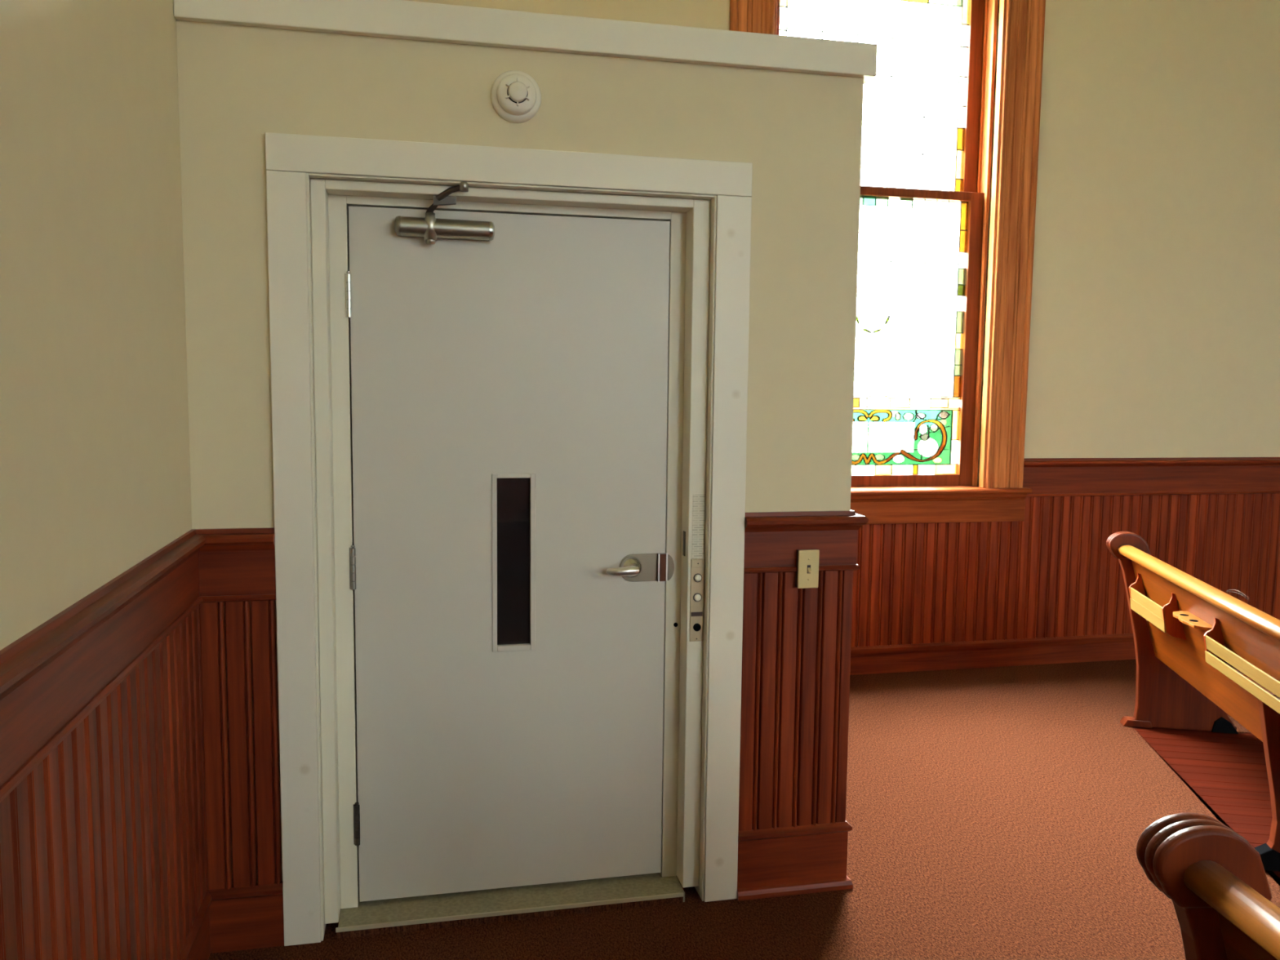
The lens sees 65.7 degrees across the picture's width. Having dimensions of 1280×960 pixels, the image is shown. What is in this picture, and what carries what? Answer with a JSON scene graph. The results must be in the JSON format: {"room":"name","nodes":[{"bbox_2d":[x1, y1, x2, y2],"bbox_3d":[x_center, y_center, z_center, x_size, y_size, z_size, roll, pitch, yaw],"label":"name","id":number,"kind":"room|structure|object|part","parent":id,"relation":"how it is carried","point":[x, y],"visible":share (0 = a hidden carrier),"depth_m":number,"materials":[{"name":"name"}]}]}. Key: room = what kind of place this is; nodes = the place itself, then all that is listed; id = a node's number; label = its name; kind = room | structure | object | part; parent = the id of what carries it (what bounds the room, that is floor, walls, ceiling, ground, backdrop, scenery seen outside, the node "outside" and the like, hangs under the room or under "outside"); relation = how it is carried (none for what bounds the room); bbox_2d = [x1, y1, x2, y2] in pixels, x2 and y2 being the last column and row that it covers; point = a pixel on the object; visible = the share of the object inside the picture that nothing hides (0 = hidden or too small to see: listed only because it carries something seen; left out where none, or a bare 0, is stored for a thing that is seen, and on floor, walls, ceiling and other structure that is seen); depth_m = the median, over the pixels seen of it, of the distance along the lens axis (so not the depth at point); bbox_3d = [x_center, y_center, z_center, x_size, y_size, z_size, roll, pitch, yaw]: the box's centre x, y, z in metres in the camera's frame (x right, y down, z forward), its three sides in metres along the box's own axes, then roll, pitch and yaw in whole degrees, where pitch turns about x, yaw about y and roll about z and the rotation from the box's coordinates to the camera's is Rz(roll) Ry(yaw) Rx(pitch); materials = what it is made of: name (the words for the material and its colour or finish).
{"room":"church sanctuary","nodes":[
{"label":"church sanctuary","id":0,"kind":"room"},
{"bbox_2d":[0,0,208,959],"bbox_3d":[-0.564,-0.824,-0.586,0.167,5.500,10.793,-1,5,-12],"label":"wall","id":1,"kind":"structure","parent":0,"point":[103,843],"depth_m":1.87,"materials":[{"name":"beige paint"}]},
{"bbox_2d":[0,527,275,700],"bbox_3d":[-0.176,0.561,-1.480,0.212,0.058,8.570,-1,5,-12],"label":"trim","id":2,"kind":"structure","parent":1,"relation":"attached to","point":[21,660],"depth_m":1.85,"materials":[{"name":"red wood"}]},
{"bbox_2d":[0,550,275,802],"bbox_3d":[-0.177,0.653,-1.471,0.212,0.133,8.570,-1,5,-12],"label":"trim","id":3,"kind":"structure","parent":1,"relation":"attached to","point":[37,710],"depth_m":1.89,"materials":[{"name":"red wood"}]},
{"bbox_2d":[177,633,1135,959],"bbox_3d":[3.674,1.468,0.573,8.600,0.214,10.793,-1,5,-12],"label":"baseboard","id":4,"kind":"structure","parent":1,"relation":"attached to","point":[868,660],"depth_m":3.12,"materials":[{"name":"red wood"}]},
{"bbox_2d":[176,19,863,889],"bbox_3d":[-0.284,0.012,2.926,1.908,2.585,0.177,-1,5,-12],"label":"wall","id":5,"kind":"structure","parent":0,"point":[800,133],"depth_m":2.77,"materials":[{"name":"beige paint"}]},
{"bbox_2d":[265,132,752,946],"bbox_3d":[-0.358,0.189,2.923,1.336,2.232,0.182,-1,5,-12],"label":"door","id":6,"kind":"structure","parent":5,"relation":"in","point":[505,383],"depth_m":2.93,"materials":[{"name":"white paint"}]},
{"bbox_3d":[-0.945,0.250,2.717,0.100,2.136,0.022,-1,5,-12],"label":"casing","id":7,"kind":"part","parent":6,"relation":"part of","materials":[{"name":"white paint"}]},
{"bbox_3d":[-0.581,-0.756,2.766,0.037,0.035,0.025,4,6,34],"label":"arm","id":8,"kind":"part","parent":6,"relation":"part of","materials":[{"name":"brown metal"}]},
{"bbox_3d":[-0.381,0.233,2.984,1.028,2.073,0.062,-1,5,-12],"label":"frame","id":9,"kind":"part","parent":6,"relation":"part of","materials":[{"name":"white paint"}]},
{"bbox_3d":[-0.329,-0.867,2.746,1.336,0.096,0.022,-1,5,-12],"label":"head casing","id":10,"kind":"part","parent":6,"relation":"part of","materials":[{"name":"white paint"}]},
{"bbox_3d":[-0.379,0.246,2.969,0.129,0.535,0.034,-1,5,-12],"label":"vision panel","id":11,"kind":"part","parent":6,"relation":"part of","materials":[{"name":"glass"}]},
{"bbox_3d":[-0.380,0.244,2.971,0.100,0.504,0.006,-1,5,-12],"label":"glass","id":12,"kind":"part","parent":6,"relation":"part of","materials":[{"name":"black glass"}]},
{"bbox_3d":[-0.052,0.273,2.978,0.098,0.029,0.033,0,5,-4],"label":"lever","id":13,"kind":"part","parent":6,"relation":"part of","materials":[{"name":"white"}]},
{"bbox_3d":[-0.004,0.269,3.039,0.123,0.086,0.004,-1,5,-12],"label":"lever handle","id":14,"kind":"part","parent":6,"relation":"part of","materials":[{"name":"silver metal"}]},
{"bbox_3d":[0.096,0.270,3.061,0.020,0.082,0.003,-1,5,-12],"label":"strike plate","id":15,"kind":"part","parent":6,"relation":"part of","materials":[{"name":"grey metal"}]},
{"bbox_3d":[0.173,0.364,3.002,0.041,0.254,0.011,-1,5,-12],"label":"call button panel","id":16,"kind":"part","parent":6,"relation":"part of","materials":[{"name":"silver metal"}]},
{"bbox_2d":[693,623,701,631],"bbox_3d":[0.173,0.447,3.009,0.024,0.024,0.006,-1,5,-12],"label":"keyhole","id":17,"kind":"object","parent":6,"relation":"attached to","point":[696,627],"depth_m":3.01,"materials":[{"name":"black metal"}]},
{"bbox_2d":[691,493,705,558],"bbox_3d":[0.176,0.140,2.986,0.038,0.195,0.002,-1,5,-12],"label":"instruction label","id":18,"kind":"object","parent":6,"relation":"attached to","point":[699,500],"visible":1,"depth_m":2.98,"materials":[{"name":"white paper"}]},
{"bbox_3d":[0.260,0.239,2.983,0.105,2.136,0.022,-1,5,-12],"label":"casing","id":19,"kind":"part","parent":6,"relation":"part of","materials":[{"name":"white paint"}]},
{"bbox_2d":[490,70,541,123],"bbox_3d":[-0.335,-1.053,2.704,0.138,0.138,0.066,-1,5,-12],"label":"smoke detector","id":20,"kind":"object","parent":5,"relation":"attached to","point":[515,95],"visible":1,"depth_m":2.70,"materials":[{"name":"beige plastic"}]},
{"bbox_2d":[795,549,819,588],"bbox_3d":[0.511,0.270,3.018,0.067,0.118,0.035,-1,5,-12],"label":"light switch","id":21,"kind":"object","parent":5,"relation":"attached to","point":[807,560],"visible":1,"depth_m":3.01,"materials":[{"name":"beige plastic"}]},
{"bbox_2d":[208,659,1279,959],"bbox_3d":[3.584,1.605,0.566,8.781,0.060,10.793,-1,5,-12],"label":"floor","id":22,"kind":"structure","parent":0,"point":[993,813],"depth_m":3.48,"materials":[{"name":"carpet"}]},
{"bbox_2d":[1106,531,1279,871],"bbox_3d":[2.271,0.832,3.376,0.607,0.927,2.717,2,5,10],"label":"pew","id":23,"kind":"object","parent":22,"relation":"on","point":[1205,655],"depth_m":3.98,"materials":[{"name":"brown wood"}]},
{"bbox_3d":[2.522,0.742,4.669,0.566,0.870,0.044,2,5,10],"label":"panel","id":24,"kind":"part","parent":23,"relation":"part of","materials":[{"name":"brown wood"}]},
{"bbox_3d":[2.047,0.444,3.374,0.074,0.051,2.604,2,5,10],"label":"rail","id":25,"kind":"part","parent":23,"relation":"part of","materials":[{"name":"brown wood"}]},
{"bbox_3d":[2.116,0.404,3.508,0.005,0.026,0.109,0,5,-9],"label":"dried palm strip","id":26,"kind":"part","parent":23,"relation":"part of","materials":[{"name":"brown plant"}]},
{"bbox_3d":[2.286,1.006,3.268,0.480,0.600,0.040,2,5,10],"label":"support panel","id":27,"kind":"part","parent":23,"relation":"part of","materials":[{"name":"brown wood"}]},
{"bbox_2d":[1136,812,1279,959],"bbox_3d":[1.137,1.059,0.818,0.607,0.927,1.617,0,5,-4],"label":"pew","id":28,"kind":"object","parent":22,"relation":"on","point":[1216,883],"visible":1,"depth_m":1.50,"materials":[{"name":"brown wood"}]},
{"bbox_3d":[1.093,1.015,1.586,0.566,0.870,0.044,0,5,-4],"label":"panel","id":29,"kind":"part","parent":28,"relation":"part of","materials":[{"name":"brown wood"}]},
{"bbox_3d":[0.912,0.670,0.757,0.066,0.052,1.504,0,5,-4],"label":"rail","id":30,"kind":"part","parent":28,"relation":"part of","materials":[{"name":"brown wood"}]},
{"bbox_2d":[404,0,1279,647],"bbox_3d":[2.487,-1.392,5.835,8.900,5.500,0.517,-1,5,-12],"label":"wall","id":31,"kind":"structure","parent":0,"point":[1155,320],"depth_m":5.69,"materials":[{"name":"beige paint"}]},
{"bbox_2d":[729,0,1045,524],"bbox_3d":[1.294,-1.555,5.420,1.825,3.585,0.379,-1,5,-12],"label":"window","id":32,"kind":"structure","parent":31,"relation":"in","point":[951,494],"depth_m":5.52,"materials":[{"name":"brown wood"}]},
{"bbox_3d":[0.565,-1.518,5.128,0.232,3.180,0.040,-1,5,-12],"label":"casing","id":33,"kind":"part","parent":32,"relation":"part of","materials":[{"name":"brown wood"}]},
{"bbox_3d":[0.764,-2.605,5.284,0.046,0.160,0.004,-1,5,-12],"label":"pane","id":34,"kind":"part","parent":32,"relation":"part of","materials":[{"name":"beige glass"}]},
{"bbox_3d":[1.203,-0.128,5.545,0.056,0.032,0.004,-1,5,-12],"label":"pane","id":35,"kind":"part","parent":32,"relation":"part of","materials":[{"name":"green glass"}]},
{"bbox_3d":[1.167,-0.430,5.508,0.110,0.050,0.004,-1,5,-12],"label":"pane","id":36,"kind":"part","parent":32,"relation":"part of","materials":[{"name":"yellow glass"}]},
{"bbox_3d":[1.218,-0.117,5.550,0.116,0.060,0.004,-1,5,-12],"label":"pane","id":37,"kind":"part","parent":32,"relation":"part of","materials":[{"name":"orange glass"}]},
{"bbox_3d":[1.196,-0.243,5.532,0.165,0.264,0.004,-1,5,-12],"label":"pane","id":38,"kind":"part","parent":32,"relation":"part of","materials":[{"name":"white glass"}]},
{"bbox_3d":[1.209,-0.359,5.524,0.140,0.067,0.004,-1,5,-12],"label":"pane","id":39,"kind":"part","parent":32,"relation":"part of","materials":[{"name":"orange glass"}]},
{"bbox_3d":[1.242,-0.103,5.556,0.067,0.039,0.004,-1,5,-12],"label":"pane","id":40,"kind":"part","parent":32,"relation":"part of","materials":[{"name":"green glass"}]},
{"bbox_3d":[1.183,-1.526,5.406,0.073,0.050,0.004,-1,5,-12],"label":"pane","id":41,"kind":"part","parent":32,"relation":"part of","materials":[{"name":"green glass"}]},
{"bbox_3d":[1.243,-0.344,5.533,0.049,0.021,0.004,-1,5,-12],"label":"pane","id":42,"kind":"part","parent":32,"relation":"part of","materials":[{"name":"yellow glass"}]},
{"bbox_3d":[1.255,-0.825,5.483,0.064,0.024,0.004,-1,5,-12],"label":"pane","id":43,"kind":"part","parent":32,"relation":"part of","materials":[{"name":"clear glass"}]},
{"bbox_3d":[1.255,-1.527,5.422,0.073,0.050,0.004,-1,5,-12],"label":"pane","id":44,"kind":"part","parent":32,"relation":"part of","materials":[{"name":"green glass"}]},
{"bbox_3d":[1.312,-0.344,5.548,0.049,0.021,0.004,-1,5,-12],"label":"pane","id":45,"kind":"part","parent":32,"relation":"part of","materials":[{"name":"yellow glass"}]},
{"bbox_3d":[1.331,-0.118,5.575,0.116,0.060,0.004,-1,5,-12],"label":"pane","id":46,"kind":"part","parent":32,"relation":"part of","materials":[{"name":"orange glass"}]},
{"bbox_3d":[1.313,-0.825,5.496,0.064,0.024,0.004,-1,5,-12],"label":"pane","id":47,"kind":"part","parent":32,"relation":"part of","materials":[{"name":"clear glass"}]},
{"bbox_3d":[1.347,-0.129,5.577,0.056,0.032,0.004,-1,5,-12],"label":"pane","id":48,"kind":"part","parent":32,"relation":"part of","materials":[{"name":"green glass"}]},
{"bbox_3d":[1.283,-2.336,5.426,1.301,1.550,0.047,-1,5,-12],"label":"sash","id":49,"kind":"part","parent":32,"relation":"part of","materials":[{"name":"brown wood"}]},
{"bbox_3d":[1.346,-0.360,5.554,0.141,0.067,0.004,-1,5,-12],"label":"pane","id":50,"kind":"part","parent":32,"relation":"part of","materials":[{"name":"orange glass"}]},
{"bbox_3d":[1.357,-0.245,5.568,0.165,0.264,0.004,-1,5,-12],"label":"pane","id":51,"kind":"part","parent":32,"relation":"part of","materials":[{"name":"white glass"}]},
{"bbox_3d":[1.326,-1.527,5.438,0.073,0.050,0.004,-1,5,-12],"label":"pane","id":52,"kind":"part","parent":32,"relation":"part of","materials":[{"name":"white glass"}]},
{"bbox_3d":[1.373,-0.058,5.590,0.100,0.056,0.004,-1,5,-12],"label":"pane","id":53,"kind":"part","parent":32,"relation":"part of","materials":[{"name":"beige glass"}]},
{"bbox_3d":[1.373,-0.886,5.504,0.029,0.062,0.004,-1,5,-12],"label":"pane","id":54,"kind":"part","parent":32,"relation":"part of","materials":[{"name":"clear glass"}]},
{"bbox_3d":[1.429,-0.130,5.595,0.084,0.053,0.004,-1,5,-12],"label":"pane","id":55,"kind":"part","parent":32,"relation":"part of","materials":[{"name":"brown glass"}]},
{"bbox_3d":[1.430,-0.372,5.572,0.046,0.032,0.004,-1,5,-12],"label":"pane","id":56,"kind":"part","parent":32,"relation":"part of","materials":[{"name":"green glass"}]},
{"bbox_3d":[1.451,-0.356,5.578,0.025,0.035,0.004,-1,5,-12],"label":"pane","id":57,"kind":"part","parent":32,"relation":"part of","materials":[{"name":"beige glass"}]},
{"bbox_3d":[1.460,-0.433,5.573,0.120,0.050,0.004,-1,5,-12],"label":"pane","id":58,"kind":"part","parent":32,"relation":"part of","materials":[{"name":"beige glass"}]},
{"bbox_3d":[1.466,-0.360,5.581,0.190,0.070,0.004,-1,5,-12],"label":"pane","id":59,"kind":"part","parent":32,"relation":"part of","materials":[{"name":"green glass"}]},
{"bbox_3d":[1.469,-1.529,5.470,0.073,0.050,0.004,-1,5,-12],"label":"pane","id":60,"kind":"part","parent":32,"relation":"part of","materials":[{"name":"white glass"}]},
{"bbox_3d":[1.278,-0.400,5.536,1.118,0.013,0.004,-1,5,-12],"label":"pane","id":61,"kind":"part","parent":32,"relation":"part of","materials":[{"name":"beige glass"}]},
{"bbox_3d":[1.278,-0.462,5.530,1.118,0.012,0.004,-1,5,-12],"label":"pane","id":62,"kind":"part","parent":32,"relation":"part of","materials":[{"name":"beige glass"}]},
{"bbox_3d":[1.514,-0.357,5.592,0.063,0.042,0.004,-1,5,-12],"label":"pane","id":63,"kind":"part","parent":32,"relation":"part of","materials":[{"name":"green glass"}]},
{"bbox_3d":[1.556,-0.143,5.622,0.084,0.056,0.004,-1,5,-12],"label":"pane","id":64,"kind":"part","parent":32,"relation":"part of","materials":[{"name":"green glass"}]},
{"bbox_3d":[1.563,-0.059,5.632,0.030,0.056,0.004,-1,5,-12],"label":"pane","id":65,"kind":"part","parent":32,"relation":"part of","materials":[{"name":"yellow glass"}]},
{"bbox_3d":[1.489,-2.727,5.433,0.205,0.203,0.004,-1,5,-12],"label":"pane","id":66,"kind":"part","parent":32,"relation":"part of","materials":[{"name":"yellow glass"}]},
{"bbox_3d":[1.573,-0.229,5.617,0.046,0.109,0.004,-1,5,-12],"label":"pane","id":67,"kind":"part","parent":32,"relation":"part of","materials":[{"name":"green glass"}]},
{"bbox_3d":[1.282,-0.781,5.497,1.301,1.644,0.050,-1,5,-12],"label":"sash","id":68,"kind":"part","parent":32,"relation":"part of","materials":[{"name":"brown wood"}]},
{"bbox_3d":[1.568,-0.241,5.615,0.429,0.310,0.004,-1,5,-12],"label":"pane","id":69,"kind":"part","parent":32,"relation":"part of","materials":[{"name":"green glass"}]},
{"bbox_3d":[1.582,-0.314,5.611,0.070,0.074,0.004,-1,5,-12],"label":"pane","id":70,"kind":"part","parent":32,"relation":"part of","materials":[{"name":"green glass"}]},
{"bbox_3d":[1.591,-0.363,5.609,0.053,0.032,0.004,-1,5,-12],"label":"pane","id":71,"kind":"part","parent":32,"relation":"part of","materials":[{"name":"grey glass"}]},
{"bbox_3d":[1.604,-0.151,5.632,0.274,0.092,0.004,-1,5,-12],"label":"pane","id":72,"kind":"part","parent":32,"relation":"part of","materials":[{"name":"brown glass"}]},
{"bbox_3d":[1.614,-0.244,5.625,0.046,0.039,0.004,-1,5,-12],"label":"pane","id":73,"kind":"part","parent":32,"relation":"part of","materials":[{"name":"grey glass"}]},
{"bbox_3d":[1.630,-0.128,5.640,0.060,0.025,0.004,-1,5,-12],"label":"pane","id":74,"kind":"part","parent":32,"relation":"part of","materials":[{"name":"green glass"}]},
{"bbox_3d":[1.639,-0.368,5.619,0.158,0.056,0.004,-1,5,-12],"label":"pane","id":75,"kind":"part","parent":32,"relation":"part of","materials":[{"name":"green glass"}]},
{"bbox_3d":[1.642,-0.298,5.626,0.074,0.056,0.004,-1,5,-12],"label":"pane","id":76,"kind":"part","parent":32,"relation":"part of","materials":[{"name":"green glass"}]},
{"bbox_3d":[1.657,-0.269,5.632,0.183,0.144,0.004,-1,5,-12],"label":"pane","id":77,"kind":"part","parent":32,"relation":"part of","materials":[{"name":"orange glass"}]},
{"bbox_3d":[1.669,-0.297,5.632,0.046,0.039,0.004,-1,5,-12],"label":"pane","id":78,"kind":"part","parent":32,"relation":"part of","materials":[{"name":"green glass"}]},
{"bbox_3d":[1.681,-0.234,5.641,0.084,0.116,0.004,-1,5,-12],"label":"pane","id":79,"kind":"part","parent":32,"relation":"part of","materials":[{"name":"green glass"}]},
{"bbox_3d":[1.695,-0.113,5.656,0.053,0.028,0.004,-1,5,-12],"label":"pane","id":80,"kind":"part","parent":32,"relation":"part of","materials":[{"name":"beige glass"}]},
{"bbox_3d":[1.308,0.100,5.441,1.790,0.040,0.055,-1,5,-12],"label":"bed mould","id":81,"kind":"part","parent":32,"relation":"part of","materials":[{"name":"brown wood"}]},
{"bbox_3d":[1.699,-0.435,5.626,0.110,0.050,0.004,-1,5,-12],"label":"pane","id":82,"kind":"part","parent":32,"relation":"part of","materials":[{"name":"beige glass"}]},
{"bbox_3d":[1.725,-0.327,5.642,0.046,0.035,0.004,-1,5,-12],"label":"pane","id":83,"kind":"part","parent":32,"relation":"part of","materials":[{"name":"green glass"}]},
{"bbox_3d":[1.725,-0.371,5.638,0.060,0.039,0.004,-1,5,-12],"label":"pane","id":84,"kind":"part","parent":32,"relation":"part of","materials":[{"name":"grey glass"}]},
{"bbox_3d":[1.689,-2.729,5.477,0.205,0.203,0.004,-1,5,-12],"label":"pane","id":85,"kind":"part","parent":32,"relation":"part of","materials":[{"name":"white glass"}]},
{"bbox_3d":[1.752,-0.061,5.673,0.138,0.056,0.004,-1,5,-12],"label":"pane","id":86,"kind":"part","parent":32,"relation":"part of","materials":[{"name":"beige glass"}]},
{"bbox_3d":[1.800,-0.313,5.660,0.046,0.170,0.004,-1,5,-12],"label":"pane","id":87,"kind":"part","parent":32,"relation":"part of","materials":[{"name":"beige glass"}]},
{"bbox_3d":[1.803,-0.532,5.639,0.046,0.120,0.004,-1,5,-12],"label":"pane","id":88,"kind":"part","parent":32,"relation":"part of","materials":[{"name":"orange glass"}]},
{"bbox_3d":[1.804,-0.622,5.631,0.046,0.060,0.004,-1,5,-12],"label":"pane","id":89,"kind":"part","parent":32,"relation":"part of","materials":[{"name":"green glass"}]},
{"bbox_3d":[1.800,-1.659,5.604,0.046,0.080,0.004,-1,5,-12],"label":"pane","id":90,"kind":"part","parent":32,"relation":"part of","materials":[{"name":"yellow glass"}]},
{"bbox_3d":[1.804,-0.697,5.624,0.046,0.090,0.004,-1,5,-12],"label":"pane","id":91,"kind":"part","parent":32,"relation":"part of","materials":[{"name":"green glass"}]},
{"bbox_3d":[1.806,-0.786,5.615,0.046,0.090,0.004,-1,5,-12],"label":"pane","id":92,"kind":"part","parent":32,"relation":"part of","materials":[{"name":"beige glass"}]},
{"bbox_3d":[1.801,-1.779,5.593,0.046,0.160,0.004,-1,5,-12],"label":"pane","id":93,"kind":"part","parent":32,"relation":"part of","materials":[{"name":"beige glass"}]},
{"bbox_3d":[1.807,-0.891,5.606,0.046,0.120,0.004,-1,5,-12],"label":"pane","id":94,"kind":"part","parent":32,"relation":"part of","materials":[{"name":"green glass"}]},
{"bbox_3d":[1.803,-1.918,5.580,0.046,0.120,0.004,-1,5,-12],"label":"pane","id":95,"kind":"part","parent":32,"relation":"part of","materials":[{"name":"yellow glass"}]},
{"bbox_3d":[1.809,-1.070,5.589,0.046,0.060,0.004,-1,5,-12],"label":"pane","id":96,"kind":"part","parent":32,"relation":"part of","materials":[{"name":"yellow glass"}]},
{"bbox_3d":[1.810,-1.145,5.582,0.046,0.090,0.004,-1,5,-12],"label":"pane","id":97,"kind":"part","parent":32,"relation":"part of","materials":[{"name":"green glass"}]},
{"bbox_3d":[1.812,-1.339,5.564,0.046,0.120,0.004,-1,5,-12],"label":"pane","id":98,"kind":"part","parent":32,"relation":"part of","materials":[{"name":"yellow glass"}]},
{"bbox_3d":[1.813,-1.478,5.551,0.046,0.159,0.004,-1,5,-12],"label":"pane","id":99,"kind":"part","parent":32,"relation":"part of","materials":[{"name":"yellow glass"}]},
{"bbox_3d":[1.810,-2.615,5.515,0.046,0.160,0.004,-1,5,-12],"label":"pane","id":100,"kind":"part","parent":32,"relation":"part of","materials":[{"name":"beige glass"}]},
{"bbox_3d":[2.074,-1.532,5.461,0.232,3.180,0.040,-1,5,-12],"label":"casing","id":101,"kind":"part","parent":32,"relation":"part of","materials":[{"name":"brown wood"}]},
{"bbox_3d":[7.983,-0.898,1.223,0.162,5.500,10.943,-1,5,-12],"label":"wall","id":102,"kind":"structure","parent":0,"visible":0},
{"bbox_2d":[1022,465,1279,493],"bbox_3d":[3.685,0.502,0.482,8.600,0.155,10.793,-1,5,-12],"label":"trim","id":103,"kind":"structure","parent":102,"relation":"attached to","point":[1042,480],"depth_m":5.81,"materials":[{"name":"red wood"}]},
{"bbox_2d":[1023,457,1279,467],"bbox_3d":[3.686,0.403,0.473,8.600,0.050,10.793,-1,5,-12],"label":"trim","id":104,"kind":"structure","parent":102,"relation":"attached to","point":[1171,461],"depth_m":5.79,"materials":[{"name":"red wood"}]},
{"bbox_2d":[1026,490,1279,497],"bbox_3d":[3.684,0.588,0.491,8.600,0.017,10.793,-1,5,-12],"label":"trim","id":105,"kind":"structure","parent":102,"relation":"attached to","point":[1236,491],"depth_m":5.82,"materials":[{"name":"red wood"}]},
{"bbox_3d":[0.355,-0.092,4.111,0.157,2.585,2.192,-1,5,-12],"label":"wall","id":106,"kind":"structure","parent":0,"visible":0},
{"bbox_2d":[173,0,877,84],"bbox_3d":[-0.480,-1.332,3.792,1.924,0.092,2.220,-1,5,-12],"label":"trim","id":107,"kind":"structure","parent":106,"relation":"attached to","point":[392,19],"depth_m":2.71,"materials":[{"name":"white paint"}]},
{"bbox_2d":[743,529,857,568],"bbox_3d":[0.254,0.108,4.099,0.366,0.119,2.211,-1,5,-12],"label":"trim","id":108,"kind":"structure","parent":106,"relation":"attached to","point":[771,548],"depth_m":3.02,"materials":[{"name":"red wood"}]},
{"bbox_2d":[743,564,860,573],"bbox_3d":[0.259,0.169,4.101,0.375,0.017,2.220,-1,5,-12],"label":"trim","id":109,"kind":"structure","parent":106,"relation":"attached to","point":[829,567],"depth_m":3.02,"materials":[{"name":"red wood"}]},
{"bbox_2d":[744,510,868,532],"bbox_3d":[0.269,0.024,4.082,0.390,0.058,2.235,-1,5,-12],"label":"trim","id":110,"kind":"structure","parent":106,"relation":"attached to","point":[802,521],"depth_m":3.01,"materials":[{"name":"red wood"}]},
{"label":"outside","id":111,"kind":"structure","parent":0,"visible":0},
{"bbox_2d":[851,427,937,474],"bbox_3d":[2.578,1.896,8.811,90.000,0.200,110.000,-1,5,-12],"label":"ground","id":112,"kind":"structure","parent":111,"point":[880,439],"depth_m":46.71,"materials":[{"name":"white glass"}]}
]}

